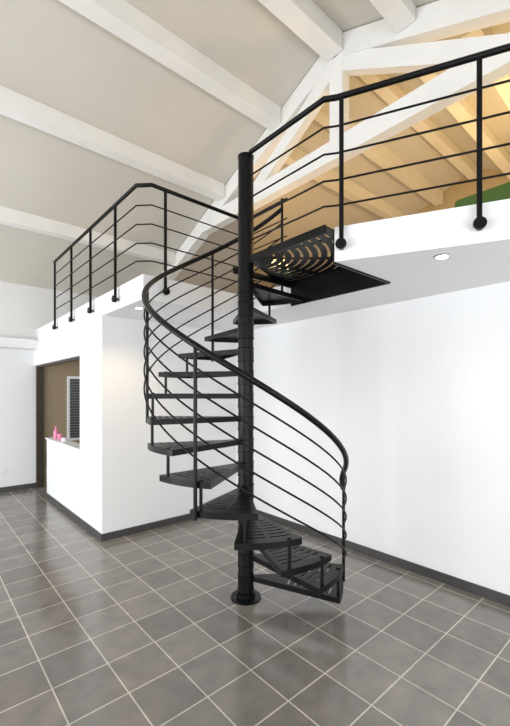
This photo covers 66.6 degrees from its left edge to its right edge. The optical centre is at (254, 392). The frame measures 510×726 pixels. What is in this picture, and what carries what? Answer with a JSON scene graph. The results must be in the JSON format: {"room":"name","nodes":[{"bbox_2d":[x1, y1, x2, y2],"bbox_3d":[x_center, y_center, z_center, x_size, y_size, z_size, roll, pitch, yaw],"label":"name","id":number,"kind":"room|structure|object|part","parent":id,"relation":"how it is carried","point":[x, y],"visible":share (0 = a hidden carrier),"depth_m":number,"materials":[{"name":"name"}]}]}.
{"room":"loft living room","nodes":[
{"label":"loft living room","id":0,"kind":"room"},
{"bbox_2d":[0,281,97,486],"bbox_3d":[-3.917,-0.110,6.508,11.700,3.420,0.150,0,0,-41],"label":"wall","id":1,"kind":"structure","parent":0,"point":[24,309],"depth_m":6.43,"materials":[{"name":"white paint"}]},
{"bbox_2d":[0,483,35,492],"bbox_3d":[-5.987,1.560,4.583,6.050,0.080,0.012,0,0,-41],"label":"baseboard","id":2,"kind":"structure","parent":1,"relation":"attached to","point":[30,485],"depth_m":6.39,"materials":[{"name":"tile"}]},
{"bbox_2d":[0,337,37,349],"bbox_3d":[-5.909,-0.795,4.473,6.020,0.150,0.280,0,0,-41],"label":"trim","id":3,"kind":"structure","parent":1,"relation":"attached to","point":[5,342],"depth_m":6.19,"materials":[{"name":"white paint"}]},
{"bbox_2d":[44,360,79,485],"bbox_3d":[-3.053,0.380,7.267,1.720,2.440,0.150,0,0,-41],"label":"wall","id":4,"kind":"structure","parent":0,"point":[55,376],"depth_m":6.80,"materials":[{"name":"beige paint"}]},
{"bbox_2d":[67,376,79,440],"bbox_3d":[-2.941,0.275,7.245,1.060,1.150,0.030,0,0,-41],"label":"kitchen window","id":5,"kind":"structure","parent":4,"relation":"in","point":[68,377],"depth_m":6.91,"materials":[{"name":"white plastic"}]},
{"bbox_2d":[70,379,79,437],"bbox_3d":[-2.926,0.275,7.228,0.980,1.051,0.014,0,0,-41],"label":"blind","id":6,"kind":"object","parent":5,"relation":"attached to","point":[73,385],"visible":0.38,"depth_m":6.95,"materials":[{"name":"grey plastic"}]},
{"bbox_2d":[34,317,97,530],"bbox_3d":[-2.689,0.380,5.457,0.120,2.440,3.050,0,0,-41],"label":"wall","id":7,"kind":"structure","parent":0,"point":[72,474],"depth_m":4.72,"materials":[{"name":"white paint"}]},
{"bbox_2d":[36,356,79,487],"bbox_3d":[-2.878,0.570,5.711,0.110,2.060,2.420,0,0,-41],"label":"frame","id":8,"kind":"object","parent":7,"relation":"attached to","point":[40,368],"visible":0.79,"depth_m":6.58,"materials":[{"name":"brown wood"}]},
{"bbox_2d":[45,437,79,449],"bbox_3d":[-2.616,0.690,5.382,0.170,0.020,1.580,0,0,-41],"label":"countertop","id":9,"kind":"structure","parent":7,"relation":"attached to","point":[71,444],"depth_m":5.22,"materials":[{"name":"white stone"}]},
{"bbox_2d":[53,426,58,438],"bbox_3d":[-2.965,0.590,5.780,0.068,0.180,0.068,0,0,-41],"label":"soap bottle","id":10,"kind":"object","parent":9,"relation":"on","point":[55,432],"visible":0.91,"depth_m":5.76,"materials":[{"name":"pink plastic"}]},
{"bbox_2d":[61,437,67,441],"bbox_3d":[-2.675,0.652,5.449,0.090,0.055,0.090,0,0,-41],"label":"bowl","id":11,"kind":"object","parent":9,"relation":"on","point":[64,439],"visible":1,"depth_m":5.42,"materials":[{"name":"white ceramic"}]},
{"bbox_2d":[46,493,100,540],"bbox_3d":[-2.418,1.560,5.049,0.012,0.080,2.320,0,0,-41],"label":"baseboard","id":12,"kind":"structure","parent":7,"relation":"attached to","point":[85,525],"depth_m":4.83,"materials":[{"name":"grey tile"}]},
{"bbox_2d":[98,315,235,533],"bbox_3d":[-0.997,0.380,4.834,1.840,2.440,0.120,0,0,-41],"label":"wall alcove","id":13,"kind":"structure","parent":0,"point":[131,493],"depth_m":4.49,"materials":[{"name":"white paint"}]},
{"bbox_2d":[101,513,192,541],"bbox_3d":[-0.962,1.560,4.776,1.840,0.080,0.012,0,0,-41],"label":"baseboard","id":14,"kind":"structure","parent":13,"relation":"attached to","point":[165,522],"depth_m":4.48,"materials":[{"name":"grey tile"}]},
{"bbox_2d":[174,179,253,293],"bbox_3d":[-1.127,-2.112,6.695,0.100,2.105,3.250,0,0,-41],"label":"wall","id":15,"kind":"structure","parent":0,"point":[221,237],"depth_m":5.98,"materials":[{"name":"beige paint"}]},
{"bbox_2d":[0,486,509,725],"bbox_3d":[-0.668,1.675,2.807,12.100,0.150,10.100,0,0,-41],"label":"floor","id":16,"kind":"structure","parent":0,"point":[145,628],"depth_m":2.55,"materials":[{"name":"tile"}]},
{"bbox_2d":[141,94,389,605],"bbox_3d":[-0.079,-0.139,3.033,1.570,3.478,1.709,0,0,-41],"label":"spiral staircase","id":17,"kind":"structure","parent":16,"relation":"on","point":[255,531],"depth_m":2.87,"materials":[{"name":"black metal"}]},
{"bbox_3d":[-0.095,-0.512,3.018,1.508,2.552,1.570,0,0,-41],"label":"handrail","id":18,"kind":"part","parent":17,"relation":"part of","materials":[{"name":"black metal"}]},
{"bbox_3d":[0.146,-1.860,3.291,0.480,0.036,1.823,0,0,-9],"label":"landing rail","id":19,"kind":"part","parent":17,"relation":"part of","materials":[{"name":"black metal"}]},
{"bbox_2d":[0,0,509,296],"bbox_3d":[-0.668,-2.856,2.807,12.300,2.363,10.300,0,0,-41],"label":"ceiling","id":20,"kind":"structure","parent":0,"point":[52,55],"depth_m":4.65,"materials":[{"name":"white paint"}]},
{"bbox_2d":[0,206,174,264],"bbox_3d":[-4.379,-2.326,4.140,7.860,0.179,0.140,0,0,-41],"label":"ceiling beam","id":21,"kind":"structure","parent":20,"relation":"attached to","point":[10,217],"depth_m":5.60,"materials":[{"name":"white wood"}]},
{"bbox_2d":[0,85,224,200],"bbox_3d":[-3.442,-2.922,3.072,7.860,0.187,0.160,0,0,-41],"label":"ceiling beam","id":22,"kind":"structure","parent":20,"relation":"attached to","point":[14,105],"depth_m":4.47,"materials":[{"name":"white wood"}]},
{"bbox_2d":[59,0,280,130],"bbox_3d":[-2.697,-3.397,2.223,7.860,0.196,0.180,0,0,-41],"label":"ceiling beam","id":23,"kind":"structure","parent":20,"relation":"attached to","point":[120,18],"depth_m":3.85,"materials":[{"name":"white wood"}]},
{"bbox_2d":[258,0,341,61],"bbox_3d":[-2.103,-3.714,1.547,7.860,0.242,0.200,0,0,-41],"label":"ridge beam","id":24,"kind":"structure","parent":20,"relation":"attached to","point":[306,19],"depth_m":3.82,"materials":[{"name":"white paint"}]},
{"bbox_2d":[162,0,509,279],"bbox_3d":[0.910,-2.693,4.192,0.140,2.230,9.686,0,0,-41],"label":"roof truss","id":25,"kind":"object","parent":20,"relation":"attached to","point":[374,48],"visible":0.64,"depth_m":3.81,"materials":[{"name":"white paint"}]},
{"bbox_3d":[0.911,-3.204,4.192,0.120,0.967,0.171,0,0,-41],"label":"king post","id":26,"kind":"part","parent":25,"relation":"part of","materials":[{"name":"white paint"}]},
{"bbox_2d":[285,147,406,218],"bbox_3d":[1.628,-3.282,6.353,3.550,0.199,0.140,0,0,-41],"label":"rafter","id":27,"kind":"object","parent":20,"relation":"attached to","point":[353,191],"visible":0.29,"depth_m":6.29,"materials":[{"name":"paint"}]},
{"bbox_2d":[314,102,442,205],"bbox_3d":[2.024,-3.534,5.902,3.550,0.199,0.140,0,0,-41],"label":"rafter","id":28,"kind":"object","parent":20,"relation":"attached to","point":[379,154],"visible":0.64,"depth_m":6.01,"materials":[{"name":"paint"}]},
{"bbox_2d":[369,0,415,32],"bbox_3d":[-1.575,-3.439,0.946,7.860,0.196,0.180,0,0,-41],"label":"ceiling beam","id":29,"kind":"structure","parent":20,"relation":"attached to","point":[399,14],"depth_m":3.42,"materials":[{"name":"white wood"}]},
{"bbox_2d":[358,74,475,179],"bbox_3d":[2.420,-3.740,5.451,3.550,0.190,0.140,0,0,-41],"label":"rafter","id":30,"kind":"object","parent":20,"relation":"attached to","point":[438,139],"visible":0.47,"depth_m":5.51,"materials":[{"name":"paint"}]},
{"bbox_2d":[419,71,509,179],"bbox_3d":[2.816,-3.492,5.000,3.550,0.199,0.140,0,0,-41],"label":"rafter","id":31,"kind":"object","parent":20,"relation":"attached to","point":[462,111],"visible":0.33,"depth_m":5.07,"materials":[{"name":"paint"}]},
{"bbox_2d":[462,27,509,108],"bbox_3d":[3.212,-3.240,4.549,3.550,0.199,0.140,0,0,-41],"label":"rafter","id":32,"kind":"object","parent":20,"relation":"attached to","point":[503,90],"visible":0.2,"depth_m":3.91,"materials":[{"name":"paint"}]},
{"bbox_2d":[35,199,509,340],"bbox_3d":[1.598,-0.950,4.796,5.670,0.220,9.700,0,0,-41],"label":"floor","id":33,"kind":"structure","parent":0,"point":[400,251],"depth_m":2.75,"materials":[{"name":"white paint"}]},
{"bbox_2d":[52,183,237,329],"bbox_3d":[-1.478,-1.387,4.839,1.225,0.982,2.845,0,0,-41],"label":"railing","id":34,"kind":"object","parent":33,"relation":"on","point":[114,298],"visible":0.77,"depth_m":3.84,"materials":[{"name":"black metal"}]},
{"bbox_3d":[-1.478,-1.860,4.835,1.203,0.036,2.823,0,0,-41],"label":"rail","id":35,"kind":"part","parent":34,"relation":"part of","materials":[{"name":"black metal"}]},
{"bbox_2d":[335,43,509,249],"bbox_3d":[1.829,-1.387,1.899,2.854,0.982,0.060,0,0,23],"label":"railing","id":36,"kind":"object","parent":33,"relation":"on","point":[480,222],"visible":1,"depth_m":2.23,"materials":[{"name":"black metal"}]},
{"bbox_3d":[1.829,-1.860,1.895,2.850,0.036,0.036,0,0,23],"label":"rail","id":37,"kind":"part","parent":36,"relation":"part of","materials":[{"name":"black metal"}]},
{"bbox_2d":[433,253,450,259],"bbox_3d":[1.147,-0.835,2.377,0.100,0.009,0.100,0,0,-41],"label":"recessed light","id":38,"kind":"object","parent":33,"relation":"in","point":[441,256],"visible":1,"depth_m":2.36,"materials":[{"name":"metal"}]},
{"bbox_3d":[1.147,-0.831,2.377,0.068,0.001,0.068,0,0,-41],"label":"bulb","id":39,"kind":"part","parent":38,"relation":"part of","materials":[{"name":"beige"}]},
{"bbox_2d":[455,182,509,207],"bbox_3d":[2.285,-1.400,3.536,0.780,0.680,0.600,0,0,-41],"label":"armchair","id":40,"kind":"object","parent":33,"relation":"on","point":[501,192],"visible":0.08,"depth_m":3.28,"materials":[{"name":"green fabric"}]},
{"bbox_2d":[236,281,509,594],"bbox_3d":[0.895,0.380,4.179,0.140,2.440,9.700,0,0,-41],"label":"wall","id":41,"kind":"structure","parent":0,"point":[415,393],"depth_m":3.54,"materials":[{"name":"white paint"}]},
{"bbox_2d":[257,510,509,606],"bbox_3d":[1.888,1.560,2.933,0.012,0.080,6.518,0,0,-41],"label":"baseboard","id":42,"kind":"structure","parent":41,"relation":"attached to","point":[476,589],"depth_m":3.51,"materials":[{"name":"tile"}]},
{"bbox_2d":[416,169,509,213],"bbox_3d":[3.785,-2.449,6.716,0.150,2.777,9.700,0,0,-41],"label":"wall","id":43,"kind":"structure","parent":0,"point":[453,193],"depth_m":6.76,"materials":[{"name":"beige paint"}]}
]}

